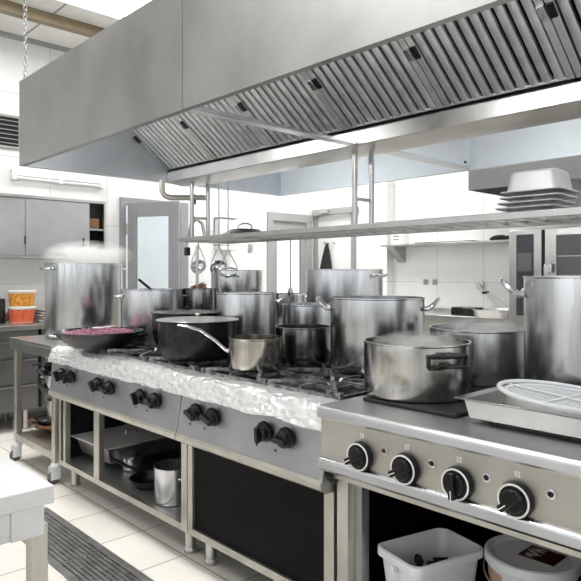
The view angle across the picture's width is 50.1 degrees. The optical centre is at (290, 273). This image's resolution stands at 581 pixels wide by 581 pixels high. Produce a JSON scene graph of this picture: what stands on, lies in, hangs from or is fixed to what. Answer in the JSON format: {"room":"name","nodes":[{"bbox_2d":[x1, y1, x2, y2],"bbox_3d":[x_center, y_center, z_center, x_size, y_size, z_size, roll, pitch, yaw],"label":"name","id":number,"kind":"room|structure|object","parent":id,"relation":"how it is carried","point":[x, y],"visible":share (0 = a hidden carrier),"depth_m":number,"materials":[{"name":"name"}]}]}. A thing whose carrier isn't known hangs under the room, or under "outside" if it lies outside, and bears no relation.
{"room":"commercial kitchen","nodes":[
{"label":"commercial kitchen","id":0,"kind":"room"},
{"bbox_2d":[0,0,117,48],"bbox_3d":[0.154,-2.295,2.100,9.500,0.100,9.250,0,0,-43],"label":"ceiling","id":1,"kind":"structure","parent":0,"point":[10,24],"depth_m":5.57,"materials":[{"name":"paint"}]},
{"bbox_2d":[23,0,26,78],"bbox_3d":[-1.631,-1.712,3.818,0.024,1.063,0.048,0,0,-22],"label":"chain","id":2,"kind":"object","parent":1,"relation":"hanging from","point":[25,10],"visible":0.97,"depth_m":3.81,"materials":[{"name":"metal"}]},
{"bbox_2d":[0,0,104,37],"bbox_3d":[-2.015,-2.200,5.433,7.500,0.089,0.080,0,0,-43],"label":"trim","id":3,"kind":"structure","parent":1,"relation":"attached to","point":[10,8],"depth_m":5.34,"materials":[{"name":"metal"}]},
{"bbox_2d":[55,0,150,19],"bbox_3d":[-1.675,-2.229,4.764,1.240,0.029,0.700,0,0,-43],"label":"recessed light","id":4,"kind":"object","parent":1,"relation":"in","point":[110,8],"visible":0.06,"depth_m":5.15,"materials":[{"name":"white paint"}]},
{"bbox_2d":[121,0,124,17],"bbox_3d":[-0.779,-1.715,2.904,0.028,1.060,0.028,0,0,-43],"label":"rod","id":5,"kind":"object","parent":1,"relation":"hanging from","point":[123,0],"visible":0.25,"depth_m":2.90,"materials":[{"name":"metal"}]},
{"bbox_2d":[19,0,580,195],"bbox_3d":[0.357,-0.917,3.257,2.180,0.535,3.600,0,0,-43],"label":"extractor hood","id":6,"kind":"object","parent":5,"relation":"hanging from","point":[164,59],"visible":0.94,"depth_m":2.87,"materials":[{"name":"metal"}]},
{"bbox_2d":[129,116,213,169],"bbox_3d":[-0.855,-0.942,4.170,0.470,0.371,0.580,0,0,-43],"label":"filter","id":7,"kind":"object","parent":6,"relation":"on","point":[172,145],"visible":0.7,"depth_m":4.20,"materials":[{"name":"grey metal"}]},
{"bbox_2d":[159,180,205,203],"bbox_3d":[-0.779,-0.595,4.540,0.369,0.160,0.052,0,0,-31],"label":"gas pipe","id":8,"kind":"object","parent":6,"relation":"attached to","point":[161,182],"visible":0.81,"depth_m":4.48,"materials":[{"name":"metal"}]},
{"bbox_2d":[175,96,272,158],"bbox_3d":[-0.454,-0.942,3.744,0.470,0.371,0.580,0,0,-43],"label":"filter","id":9,"kind":"object","parent":6,"relation":"on","point":[221,138],"visible":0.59,"depth_m":3.80,"materials":[{"name":"grey metal"}]},
{"bbox_2d":[233,71,347,145],"bbox_3d":[-0.054,-0.942,3.317,0.470,0.371,0.580,0,0,-43],"label":"filter","id":10,"kind":"object","parent":6,"relation":"on","point":[295,101],"visible":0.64,"depth_m":3.32,"materials":[{"name":"grey metal"}]},
{"bbox_2d":[306,38,444,128],"bbox_3d":[0.347,-0.942,2.891,0.470,0.371,0.580,0,0,-43],"label":"filter","id":11,"kind":"object","parent":6,"relation":"on","point":[384,82],"visible":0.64,"depth_m":2.91,"materials":[{"name":"grey metal"}]},
{"bbox_2d":[404,0,575,106],"bbox_3d":[0.747,-0.942,2.464,0.470,0.371,0.580,0,0,-43],"label":"filter","id":12,"kind":"object","parent":6,"relation":"on","point":[515,45],"visible":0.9,"depth_m":2.48,"materials":[{"name":"grey metal"}]},
{"bbox_2d":[544,0,580,77],"bbox_3d":[1.147,-0.942,2.038,0.470,0.371,0.580,0,0,-43],"label":"filter","id":13,"kind":"object","parent":6,"relation":"on","point":[565,15],"visible":1,"depth_m":2.24,"materials":[{"name":"grey metal"}]},
{"bbox_2d":[126,205,127,288],"bbox_3d":[-1.676,-0.405,8.578,4.700,3.680,2.400,0,0,-43],"label":"wall","id":14,"kind":"structure","parent":0,"point":[126,205],"depth_m":9.34,"materials":[{"name":"white paint"}]},
{"bbox_2d":[119,197,187,288],"bbox_3d":[-1.363,0.260,6.732,0.850,2.150,0.758,0,0,-43],"label":"door","id":15,"kind":"structure","parent":14,"relation":"in","point":[153,229],"depth_m":6.53,"materials":[{"name":"grey paint"}]},
{"bbox_2d":[0,411,273,580],"bbox_3d":[0.154,1.395,2.100,9.500,0.120,9.250,0,0,-43],"label":"floor","id":16,"kind":"structure","parent":0,"point":[150,544],"depth_m":3.17,"materials":[{"name":"tile"}]},
{"bbox_2d":[0,312,51,428],"bbox_3d":[-2.982,0.845,5.038,3.550,0.980,0.652,0,0,-43],"label":"counter","id":17,"kind":"object","parent":16,"relation":"on","point":[32,397],"depth_m":5.29,"materials":[{"name":"metal"}]},
{"bbox_2d":[0,298,4,322],"bbox_3d":[-2.579,0.314,5.493,0.103,0.240,0.104,0,0,-43],"label":"steel canister","id":18,"kind":"object","parent":17,"relation":"on","point":[2,301],"visible":1,"depth_m":5.47,"materials":[{"name":"metal"}]},
{"bbox_2d":[7,290,35,322],"bbox_3d":[-2.427,0.289,5.609,0.244,0.289,0.244,0,0,-43],"label":"tub","id":19,"kind":"object","parent":17,"relation":"on","point":[25,314],"depth_m":5.52,"materials":[{"name":"plastic"}]},
{"bbox_2d":[0,312,44,330],"bbox_3d":[-2.983,0.415,5.039,3.550,0.120,0.650,0,0,-43],"label":"countertop","id":20,"kind":"structure","parent":17,"relation":"on","point":[7,326],"depth_m":5.34,"materials":[{"name":"metal"}]},
{"bbox_2d":[34,309,44,321],"bbox_3d":[-2.270,0.381,5.798,0.239,0.106,0.266,0,0,-43],"label":"folded cloths","id":21,"kind":"object","parent":17,"relation":"on","point":[39,316],"visible":0.23,"depth_m":5.70,"materials":[{"name":"grey fabric"}]},
{"bbox_2d":[0,453,53,580],"bbox_3d":[-1.389,0.885,1.349,1.222,0.900,1.332,0,0,-43],"label":"work table","id":22,"kind":"object","parent":16,"relation":"on","point":[24,494],"visible":1,"depth_m":1.26,"materials":[{"name":"metal"}]},
{"bbox_2d":[9,335,68,483],"bbox_3d":[-1.488,0.893,4.430,0.764,0.881,0.744,0,0,-43],"label":"table","id":23,"kind":"object","parent":16,"relation":"on","point":[45,443],"visible":0.47,"depth_m":4.26,"materials":[{"name":"metal"}]},
{"bbox_2d":[16,429,51,458],"bbox_3d":[-1.491,1.163,4.447,0.705,0.045,0.675,0,0,-43],"label":"shelf","id":24,"kind":"object","parent":23,"relation":"attached to","point":[40,441],"depth_m":4.30,"materials":[{"name":"metal"}]},
{"bbox_2d":[26,419,51,431],"bbox_3d":[-1.704,1.099,4.518,0.338,0.080,0.332,0,0,44],"label":"wok","id":25,"kind":"object","parent":23,"relation":"on","point":[37,426],"visible":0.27,"depth_m":4.38,"materials":[{"name":"orange metal"}]},
{"bbox_2d":[29,414,51,425],"bbox_3d":[-1.701,1.075,4.514,0.321,0.085,0.291,0,0,18],"label":"wok","id":26,"kind":"object","parent":25,"relation":"on","point":[42,419],"visible":0.27,"depth_m":4.43,"materials":[{"name":"black metal"}]},
{"bbox_2d":[47,398,51,420],"bbox_3d":[-1.698,1.009,4.510,0.136,0.200,0.136,0,0,-43],"label":"saucepot","id":27,"kind":"object","parent":26,"relation":"in","point":[49,401],"visible":0.12,"depth_m":4.45,"materials":[{"name":"metal"}]},
{"bbox_2d":[38,378,48,393],"bbox_3d":[-1.734,0.841,4.540,0.216,0.137,0.235,0,0,-19],"label":"frying pan","id":28,"kind":"object","parent":27,"relation":"on","point":[42,388],"visible":0.41,"depth_m":4.46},
{"bbox_2d":[40,375,51,388],"bbox_3d":[-1.685,0.777,4.522,0.222,0.100,0.217,0,0,-43],"label":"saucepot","id":29,"kind":"object","parent":28,"relation":"on","point":[47,379],"visible":0.31,"depth_m":4.43,"materials":[{"name":"metal"}]},
{"bbox_2d":[32,421,51,431],"bbox_3d":[-1.704,1.102,4.518,0.332,0.074,0.332,0,0,0],"label":"bowl","id":30,"kind":"object","parent":25,"relation":"on","point":[40,427],"depth_m":4.38,"materials":[{"name":"orange metal"}]},
{"bbox_2d":[32,362,51,370],"bbox_3d":[-1.738,0.670,4.528,0.325,0.041,0.226,0,0,13],"label":"frying pan","id":31,"kind":"object","parent":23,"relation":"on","point":[48,365],"visible":0.38,"depth_m":4.54,"materials":[{"name":"metal"}]},
{"bbox_2d":[35,368,51,375],"bbox_3d":[-1.679,0.689,4.529,0.340,0.071,0.276,0,0,-6],"label":"frying pan","id":32,"kind":"object","parent":31,"relation":"in","point":[42,371],"visible":0.41,"depth_m":4.43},
{"bbox_2d":[39,263,125,338],"bbox_3d":[-1.508,0.188,4.545,0.550,0.530,0.545,0,0,-7],"label":"stockpot","id":33,"kind":"object","parent":23,"relation":"on","point":[77,295],"visible":0.76,"depth_m":4.31,"materials":[{"name":"metal"}]},
{"bbox_2d":[21,507,153,580],"bbox_3d":[-0.744,1.343,2.662,0.270,0.024,2.180,0,0,-43],"label":"floor grate","id":34,"kind":"object","parent":16,"relation":"in","point":[51,562],"depth_m":2.92,"materials":[{"name":"metal"}]},
{"bbox_2d":[48,342,228,553],"bbox_3d":[-0.696,0.884,3.666,0.975,0.902,1.442,0,0,-43],"label":"gas range","id":35,"kind":"object","parent":16,"relation":"on","point":[88,401],"depth_m":3.43,"materials":[{"name":"metal"}]},
{"bbox_2d":[47,327,147,349],"bbox_3d":[-1.140,0.385,3.686,0.531,0.099,0.516,0,0,-43],"label":"frying pan","id":36,"kind":"object","parent":35,"relation":"on","point":[77,341],"visible":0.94,"depth_m":3.52,"materials":[{"name":"metal"}]},
{"bbox_2d":[63,327,133,334],"bbox_3d":[-1.134,0.358,3.691,0.424,0.092,0.424,0,0,-43],"label":"cabbage","id":37,"kind":"object","parent":36,"relation":"in","point":[109,330],"visible":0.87,"depth_m":3.63,"materials":[{"name":"food"}]},
{"bbox_2d":[70,444,180,517],"bbox_3d":[-0.651,1.179,3.708,0.808,0.012,1.418,0,0,-43],"label":"shelf","id":38,"kind":"object","parent":35,"relation":"attached to","point":[114,474],"depth_m":3.70,"materials":[{"name":"metal"}]},
{"bbox_2d":[77,437,180,463],"bbox_3d":[-1.021,1.079,3.980,0.440,0.103,0.580,0,0,45],"label":"roasting pan","id":39,"kind":"object","parent":35,"relation":"on","point":[162,444],"visible":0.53,"depth_m":3.84,"materials":[{"name":"metal"}]},
{"bbox_2d":[71,424,164,449],"bbox_3d":[-1.021,1.009,3.980,0.450,0.035,0.600,0,0,45],"label":"lid","id":40,"kind":"object","parent":39,"relation":"on","point":[128,434],"visible":0.7,"depth_m":3.89,"materials":[{"name":"metal"}]},
{"bbox_2d":[121,451,142,471],"bbox_3d":[-0.951,1.127,3.730,0.126,0.090,0.126,0,0,-43],"label":"saucepot","id":41,"kind":"object","parent":35,"relation":"on","point":[135,461],"visible":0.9,"depth_m":3.68,"materials":[{"name":"metal"}]},
{"bbox_2d":[111,458,153,489],"bbox_3d":[-0.884,1.129,3.536,0.494,0.086,0.226,0,0,41],"label":"frying pan","id":42,"kind":"object","parent":35,"relation":"on","point":[144,480],"visible":0.64,"depth_m":3.51,"materials":[{"name":"metal"}]},
{"bbox_2d":[153,459,180,506],"bbox_3d":[-0.606,1.080,3.217,0.202,0.185,0.222,0,0,-2],"label":"saucepot","id":43,"kind":"object","parent":35,"relation":"on","point":[167,473],"visible":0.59,"depth_m":3.13,"materials":[{"name":"metal"}]},
{"bbox_2d":[48,346,339,431],"bbox_3d":[-0.656,0.504,3.077,0.146,0.100,2.395,0,0,-43],"label":"foil cover","id":44,"kind":"object","parent":35,"relation":"on","point":[299,409],"visible":0.96,"depth_m":2.71,"materials":[{"name":"white"}]},
{"bbox_2d":[157,320,237,361],"bbox_3d":[-0.484,0.336,3.221,0.418,0.196,0.426,0,0,-43],"label":"casserole","id":45,"kind":"object","parent":35,"relation":"on","point":[175,343],"visible":0.78,"depth_m":3.04,"materials":[{"name":"metal"}]},
{"bbox_2d":[156,313,238,322],"bbox_3d":[-0.481,0.220,3.218,0.428,0.035,0.428,0,0,7],"label":"lid","id":46,"kind":"object","parent":45,"relation":"on","point":[184,319],"visible":1,"depth_m":3.12,"materials":[{"name":"metal"}]},
{"bbox_3d":[-0.817,0.451,4.194,0.394,0.037,0.465,0,0,-43],"label":"grate","id":47,"kind":"object","parent":35,"relation":"on","visible":0},
{"bbox_2d":[113,288,187,342],"bbox_3d":[-0.918,0.267,4.114,0.404,0.335,0.404,0,0,27],"label":"stockpot","id":48,"kind":"object","parent":47,"relation":"on","point":[137,304],"visible":0.73,"depth_m":3.93,"materials":[{"name":"metal"}]},
{"bbox_2d":[181,288,218,309],"bbox_3d":[-0.618,0.267,4.251,0.267,0.335,0.256,0,0,-43],"label":"saucepot","id":49,"kind":"object","parent":47,"relation":"on","point":[205,299],"visible":0.39,"depth_m":4.14,"materials":[{"name":"metal"}]},
{"bbox_2d":[196,245,198,285],"bbox_3d":[-0.638,0.055,4.244,0.021,0.500,0.060,0,0,-43],"label":"rod","id":50,"kind":"object","parent":49,"relation":"in","point":[197,246],"visible":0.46,"depth_m":4.23,"materials":[{"name":"metal"}]},
{"bbox_2d":[189,282,207,288],"bbox_3d":[-0.621,0.095,4.253,0.117,0.079,0.155,0,0,-43],"label":"meat","id":51,"kind":"object","parent":49,"relation":"on","point":[201,285],"visible":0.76,"depth_m":4.23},
{"bbox_3d":[-0.497,0.451,3.853,0.394,0.037,0.465,0,0,-43],"label":"grate","id":52,"kind":"object","parent":35,"relation":"on","visible":0},
{"bbox_2d":[151,313,215,345],"bbox_3d":[-0.619,0.332,3.705,0.422,0.205,0.430,0,0,-43],"label":"casserole","id":53,"kind":"object","parent":52,"relation":"on","point":[154,316],"visible":0.18,"depth_m":3.57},
{"bbox_2d":[150,306,215,314],"bbox_3d":[-0.616,0.209,3.702,0.430,0.037,0.430,0,0,7],"label":"lid","id":54,"kind":"object","parent":53,"relation":"on","point":[186,311],"visible":0.9,"depth_m":3.59,"materials":[{"name":"metal"}]},
{"bbox_3d":[-0.177,0.451,3.512,0.394,0.037,0.465,0,0,-43],"label":"grate","id":55,"kind":"object","parent":35,"relation":"on","visible":0},
{"bbox_2d":[216,292,285,334],"bbox_3d":[-0.248,0.270,3.556,0.360,0.328,0.343,0,0,-43],"label":"stockpot","id":56,"kind":"object","parent":55,"relation":"on","point":[255,311],"visible":0.71,"depth_m":3.40,"materials":[{"name":"metal"}]},
{"bbox_2d":[175,361,367,580],"bbox_3d":[0.117,0.884,2.801,0.974,0.902,0.920,0,0,-43],"label":"gas range","id":57,"kind":"object","parent":16,"relation":"on","point":[259,496],"depth_m":2.51,"materials":[{"name":"metal"}]},
{"bbox_2d":[177,324,283,371],"bbox_3d":[-0.261,0.334,2.901,0.480,0.200,0.254,0,0,26],"label":"saucepan","id":58,"kind":"object","parent":57,"relation":"on","point":[248,352],"visible":1,"depth_m":2.75,"materials":[{"name":"metal"}]},
{"bbox_2d":[275,324,329,364],"bbox_3d":[0.060,0.346,3.091,0.280,0.175,0.286,0,0,-43],"label":"saucepot","id":59,"kind":"object","parent":57,"relation":"on","point":[303,344],"visible":0.91,"depth_m":2.97,"materials":[{"name":"metal"}]},
{"bbox_2d":[315,295,440,373],"bbox_3d":[0.406,0.269,2.881,0.438,0.329,0.489,0,0,-43],"label":"stockpot","id":60,"kind":"object","parent":57,"relation":"on","point":[353,319],"visible":0.84,"depth_m":2.71,"materials":[{"name":"metal"}]},
{"bbox_2d":[317,386,580,580],"bbox_3d":[0.799,0.887,2.063,0.991,0.895,1.074,0,0,-43],"label":"electric range","id":61,"kind":"object","parent":16,"relation":"on","point":[398,469],"visible":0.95,"depth_m":1.85,"materials":[{"name":"metal"}]},
{"bbox_2d":[363,335,471,402],"bbox_3d":[0.465,0.342,2.288,0.401,0.195,0.390,0,0,26],"label":"stockpot","id":62,"kind":"object","parent":61,"relation":"on","point":[397,368],"visible":0.96,"depth_m":2.12,"materials":[{"name":"metal"}]},
{"bbox_2d":[378,528,482,580],"bbox_3d":[0.481,1.058,2.154,0.333,0.228,0.224,0,0,-29],"label":"tub","id":63,"kind":"object","parent":61,"relation":"on","point":[463,554],"visible":0.99,"depth_m":2.15,"materials":[{"name":"white plastic"}]},
{"bbox_2d":[414,554,447,566],"bbox_3d":[0.486,1.072,2.161,0.229,0.145,0.159,0,0,-29],"label":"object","id":64,"kind":"object","parent":63,"relation":"in","point":[418,560],"visible":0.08,"depth_m":2.21,"materials":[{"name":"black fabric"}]},
{"bbox_2d":[317,395,580,478],"bbox_3d":[0.809,0.473,2.073,0.962,0.044,1.074,0,0,-43],"label":"countertop","id":65,"kind":"structure","parent":61,"relation":"on","point":[465,433],"depth_m":1.78,"materials":[{"name":"metal"}]},
{"bbox_2d":[334,474,580,557],"bbox_3d":[0.832,0.606,2.094,0.880,0.219,1.074,0,0,-43],"label":"rail","id":66,"kind":"object","parent":61,"relation":"in","point":[337,478],"depth_m":1.80,"materials":[{"name":"metal"}]},
{"bbox_2d":[429,323,523,386],"bbox_3d":[0.810,0.332,2.616,0.453,0.216,0.434,0,0,-43],"label":"stockpot","id":67,"kind":"object","parent":61,"relation":"on","point":[497,350],"visible":0.64,"depth_m":2.41,"materials":[{"name":"metal"}]},
{"bbox_2d":[454,385,580,438],"bbox_3d":[0.785,0.407,1.808,0.290,0.063,0.524,0,0,-43],"label":"tray","id":68,"kind":"object","parent":61,"relation":"on","point":[490,404],"visible":0.71,"depth_m":1.80,"materials":[{"name":"metal"}]},
{"bbox_2d":[497,379,580,414],"bbox_3d":[0.797,0.355,1.796,0.381,0.055,0.383,0,0,2],"label":"strainer","id":69,"kind":"object","parent":68,"relation":"on","point":[558,396],"visible":1,"depth_m":1.83,"materials":[{"name":"white metal"}]},
{"bbox_2d":[483,534,580,580],"bbox_3d":[0.808,1.052,2.083,0.320,0.240,0.310,0,0,-43],"label":"bucket","id":70,"kind":"object","parent":61,"relation":"on","point":[509,558],"visible":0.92,"depth_m":2.04,"materials":[{"name":"white plastic"}]},
{"bbox_2d":[525,548,546,556],"bbox_3d":[0.825,0.942,2.098,0.076,0.001,0.056,0,0,-43],"label":"print","id":71,"kind":"object","parent":70,"relation":"on","point":[529,552],"depth_m":2.10,"materials":[{"name":"white paint"}]},
{"bbox_2d":[499,276,580,385],"bbox_3d":[1.061,0.224,2.177,0.494,0.432,0.468,0,0,-21],"label":"stockpot","id":72,"kind":"object","parent":61,"relation":"on","point":[552,304],"visible":0.74,"depth_m":2.06,"materials":[{"name":"metal"}]},
{"bbox_2d":[425,307,508,335],"bbox_3d":[1.724,0.865,6.893,0.630,0.940,1.890,0,0,-43],"label":"work table","id":73,"kind":"object","parent":16,"relation":"on","point":[437,315],"depth_m":6.53,"materials":[{"name":"metal"}]},
{"bbox_2d":[425,307,508,323],"bbox_3d":[1.724,0.455,6.893,0.630,0.120,1.890,0,0,-43],"label":"countertop","id":74,"kind":"structure","parent":73,"relation":"on","point":[441,315],"depth_m":6.49,"materials":[{"name":"metal"}]},
{"bbox_2d":[451,306,483,315],"bbox_3d":[1.855,0.392,6.571,0.200,0.085,0.320,0,0,-43],"label":"tray","id":75,"kind":"object","parent":73,"relation":"on","point":[460,310],"visible":0.85,"depth_m":6.49,"materials":[{"name":"metal"}]},
{"bbox_2d":[472,308,508,317],"bbox_3d":[2.086,0.394,6.280,0.500,0.080,0.500,0,0,-43],"label":"pan","id":76,"kind":"object","parent":73,"relation":"on","point":[486,312],"visible":0.67,"depth_m":6.10,"materials":[{"name":"metal"}]},
{"bbox_2d":[509,226,580,325],"bbox_3d":[2.673,0.460,5.707,0.850,1.750,1.060,0,0,-43],"label":"refrigerator","id":77,"kind":"object","parent":16,"relation":"on","point":[540,251],"visible":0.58,"depth_m":5.64,"materials":[{"name":"metal"}]},
{"bbox_2d":[510,226,580,230],"bbox_3d":[2.706,0.060,5.737,0.760,0.950,1.060,0,0,-43],"label":"panel","id":78,"kind":"object","parent":77,"relation":"in","point":[539,229],"depth_m":5.63,"materials":[{"name":"metal"}]},
{"bbox_3d":[0.678,0.885,3.580,0.870,0.900,3.450,0,0,-43],"label":"range","id":79,"kind":"object","parent":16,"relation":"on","visible":0},
{"bbox_2d":[211,270,262,291],"bbox_3d":[-0.399,0.203,4.605,0.394,0.465,0.386,0,0,-43],"label":"stockpot","id":80,"kind":"object","parent":79,"relation":"on","point":[245,280],"visible":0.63,"depth_m":4.44,"materials":[{"name":"metal"}]},
{"bbox_2d":[276,293,305,324],"bbox_3d":[-0.018,0.286,4.489,0.267,0.297,0.256,0,0,-43],"label":"saucepot","id":81,"kind":"object","parent":79,"relation":"on","point":[297,297],"visible":0.33,"depth_m":4.38,"materials":[{"name":"metal"}]},
{"bbox_2d":[282,303,329,324],"bbox_3d":[0.114,0.305,3.677,0.336,0.257,0.341,0,0,-43],"label":"stockpot","id":82,"kind":"object","parent":79,"relation":"on","point":[292,313],"visible":0.47,"depth_m":3.53,"materials":[{"name":"metal"}]},
{"bbox_2d":[304,269,387,303],"bbox_3d":[0.347,0.203,4.005,0.497,0.465,0.497,0,0,-7],"label":"stockpot","id":83,"kind":"object","parent":79,"relation":"on","point":[324,284],"visible":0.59,"depth_m":3.79,"materials":[{"name":"metal"}]},
{"bbox_2d":[0,36,314,417],"bbox_3d":[-3.118,-0.455,5.475,9.350,3.580,0.150,0,0,-43],"label":"wall","id":84,"kind":"structure","parent":0,"point":[252,208],"depth_m":6.51,"materials":[{"name":"tile"}]},
{"bbox_2d":[0,113,18,149],"bbox_3d":[-2.883,-1.330,5.568,0.900,0.310,0.034,0,0,-43],"label":"air vent","id":85,"kind":"object","parent":84,"relation":"in","point":[9,124],"visible":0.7,"depth_m":5.80,"materials":[{"name":"black metal"}]},
{"bbox_2d":[0,30,70,51],"bbox_3d":[-3.049,-2.228,5.402,9.350,0.035,0.050,0,0,-43],"label":"trim","id":86,"kind":"structure","parent":84,"relation":"attached to","point":[2,33],"depth_m":5.95,"materials":[{"name":"grey paint"}]},
{"bbox_2d":[0,193,105,259],"bbox_3d":[-3.045,-0.427,5.186,3.060,0.565,0.350,0,0,-43],"label":"upper cabinet","id":87,"kind":"object","parent":84,"relation":"attached to","point":[31,227],"visible":1,"depth_m":5.75,"materials":[{"name":"metal"}]},
{"bbox_2d":[10,169,104,188],"bbox_3d":[-2.273,-0.976,6.116,0.920,0.182,0.069,0,0,-43],"label":"tube light","id":88,"kind":"object","parent":84,"relation":"attached to","point":[15,174],"visible":0.88,"depth_m":6.08,"materials":[{"name":"white paint"}]},
{"bbox_2d":[214,217,237,250],"bbox_3d":[-0.773,-0.481,7.484,0.280,0.392,0.129,0,0,-43],"label":"dispenser","id":89,"kind":"object","parent":84,"relation":"attached to","point":[223,220],"visible":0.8,"depth_m":7.42,"materials":[{"name":"white paint"}]},
{"bbox_2d":[215,246,237,250],"bbox_3d":[-0.773,-0.310,7.484,0.260,0.050,0.129,0,0,-43],"label":"tray","id":90,"kind":"object","parent":89,"relation":"on","point":[231,248],"depth_m":7.44,"materials":[{"name":"white paint"}]},
{"bbox_2d":[267,211,311,302],"bbox_3d":[-0.022,0.265,8.292,0.800,2.140,0.080,0,0,-43],"label":"door","id":91,"kind":"structure","parent":84,"relation":"in","point":[278,252],"depth_m":8.27,"materials":[{"name":"grey paint"}]},
{"bbox_2d":[315,181,393,295],"bbox_3d":[0.828,-0.455,8.322,0.300,3.580,1.400,0,0,-43],"label":"wall","id":92,"kind":"structure","parent":0,"point":[369,253],"depth_m":7.87,"materials":[{"name":"paint"}]},
{"bbox_2d":[312,206,358,268],"bbox_3d":[0.633,0.230,8.332,0.270,2.210,0.780,0,0,-43],"label":"door","id":93,"kind":"structure","parent":92,"relation":"in","point":[343,249],"depth_m":8.30,"materials":[{"name":"grey paint"}]},
{"bbox_2d":[320,244,331,268],"bbox_3d":[0.458,0.037,8.423,0.111,0.895,0.345,0,0,-43],"label":"apron","id":94,"kind":"object","parent":93,"relation":"hanging from","point":[326,263],"visible":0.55,"depth_m":8.36,"materials":[{"name":"black fabric"}]},
{"bbox_2d":[178,152,580,243],"bbox_3d":[0.528,-0.448,3.418,0.450,0.429,3.460,0,0,-43],"label":"rack","id":95,"kind":"object","parent":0,"point":[530,218],"visible":0.96,"depth_m":3.33,"materials":[{"name":"metal"}]},
{"bbox_2d":[190,241,205,273],"bbox_3d":[-0.673,-0.128,4.553,0.119,0.255,0.059,0,0,7],"label":"ladle","id":96,"kind":"object","parent":95,"relation":"hanging from","point":[202,263],"visible":0.77,"depth_m":4.56,"materials":[{"name":"metal"}]},
{"bbox_2d":[190,259,205,273],"bbox_3d":[-0.673,-0.056,4.553,0.118,0.111,0.059,0,0,7],"label":"bowl","id":97,"kind":"object","parent":96,"relation":"on","point":[202,263],"depth_m":4.56,"materials":[{"name":"metal"}]},
{"bbox_2d":[210,183,226,273],"bbox_3d":[-0.522,-0.325,4.538,0.129,0.680,0.064,0,0,1],"label":"ladle","id":98,"kind":"object","parent":95,"relation":"hanging from","point":[214,265],"visible":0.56,"depth_m":4.53,"materials":[{"name":"metal"}]},
{"bbox_2d":[210,260,225,273],"bbox_3d":[-0.522,-0.046,4.538,0.128,0.120,0.064,0,0,1],"label":"bowl","id":99,"kind":"object","parent":98,"relation":"on","point":[214,265],"depth_m":4.56,"materials":[{"name":"metal"}]},
{"bbox_2d":[218,181,237,277],"bbox_3d":[-0.447,-0.319,4.450,0.150,0.692,0.139,0,0,2],"label":"skimmer","id":100,"kind":"object","parent":95,"relation":"hanging from","point":[226,268],"visible":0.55,"depth_m":4.45,"materials":[{"name":"metal"}]},
{"bbox_2d":[218,267,236,277],"bbox_3d":[-0.447,-0.012,4.450,0.150,0.077,0.139,0,0,2],"label":"wire basket","id":101,"kind":"object","parent":100,"relation":"on","point":[226,268],"depth_m":4.45,"materials":[{"name":"metal"}]},
{"bbox_2d":[223,223,260,233],"bbox_3d":[-0.314,-0.309,4.293,0.384,0.092,0.384,0,0,7],"label":"lid","id":102,"kind":"object","parent":95,"relation":"on","point":[241,230],"visible":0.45,"depth_m":4.19,"materials":[{"name":"metal"}]},
{"bbox_2d":[288,239,292,296],"bbox_3d":[0.000,-0.041,4.280,0.022,0.399,0.056,0,0,-43],"label":"spoon","id":103,"kind":"object","parent":95,"relation":"hanging from","point":[290,290],"visible":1,"depth_m":4.27,"materials":[{"name":"metal"}]},
{"bbox_2d":[506,207,555,211],"bbox_3d":[1.092,-0.278,2.796,0.270,0.022,0.230,0,0,44],"label":"pan","id":104,"kind":"object","parent":95,"relation":"on","point":[540,208],"visible":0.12,"depth_m":2.73,"materials":[{"name":"metal"}]},
{"bbox_2d":[496,202,568,211],"bbox_3d":[1.096,-0.301,2.792,0.270,0.022,0.230,0,0,44],"label":"pan","id":105,"kind":"object","parent":104,"relation":"on","point":[537,204],"visible":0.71,"depth_m":2.75,"materials":[{"name":"metal"}]},
{"bbox_2d":[497,196,574,205],"bbox_3d":[1.101,-0.324,2.786,0.270,0.022,0.230,0,0,44],"label":"pan","id":106,"kind":"object","parent":105,"relation":"on","point":[561,201],"visible":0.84,"depth_m":2.75,"materials":[{"name":"metal"}]},
{"bbox_2d":[500,191,577,200],"bbox_3d":[1.110,-0.346,2.777,0.270,0.020,0.230,0,0,44],"label":"pan","id":107,"kind":"object","parent":106,"relation":"on","point":[563,196],"visible":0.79,"depth_m":2.75,"materials":[{"name":"metal"}]},
{"bbox_2d":[501,168,579,195],"bbox_3d":[1.109,-0.406,2.763,0.270,0.095,0.230,0,0,45],"label":"pan","id":108,"kind":"object","parent":107,"relation":"on","point":[547,179],"visible":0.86,"depth_m":2.70,"materials":[{"name":"metal"}]},
{"bbox_2d":[394,171,580,307],"bbox_3d":[4.099,-0.455,4.947,0.150,3.580,8.000,0,0,-43],"label":"wall","id":109,"kind":"structure","parent":0,"point":[457,269],"depth_m":7.20,"materials":[{"name":"tile"}]},
{"bbox_2d":[380,239,508,261],"bbox_3d":[1.830,-0.250,7.028,0.290,0.210,1.840,0,0,-43],"label":"wall shelf","id":110,"kind":"object","parent":109,"relation":"attached to","point":[398,251],"visible":0.54,"depth_m":7.19,"materials":[{"name":"metal"}]},
{"bbox_2d":[391,234,408,244],"bbox_3d":[1.325,-0.426,7.528,0.122,0.140,0.180,0,0,-43],"label":"carton","id":111,"kind":"object","parent":110,"relation":"on","point":[395,238],"visible":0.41,"depth_m":7.47,"materials":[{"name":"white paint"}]},
{"bbox_2d":[489,235,508,239],"bbox_3d":[2.224,-0.386,6.572,0.120,0.060,0.266,0,0,-43],"label":"gloves","id":112,"kind":"object","parent":110,"relation":"on","point":[496,237],"visible":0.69,"depth_m":6.53,"materials":[{"name":"black fabric"}]},
{"bbox_2d":[476,281,507,307],"bbox_3d":[2.166,0.232,6.696,0.069,0.314,0.546,0,0,-17],"label":"tap","id":113,"kind":"object","parent":109,"relation":"attached to","point":[479,285],"visible":0.97,"depth_m":6.79,"materials":[{"name":"metal"}]},
{"bbox_2d":[468,156,580,196],"bbox_3d":[2.868,-0.973,5.251,1.210,0.415,2.330,0,0,-43],"label":"hood","id":114,"kind":"object","parent":109,"relation":"attached to","point":[494,181],"visible":0.3,"depth_m":5.44,"materials":[{"name":"metal"}]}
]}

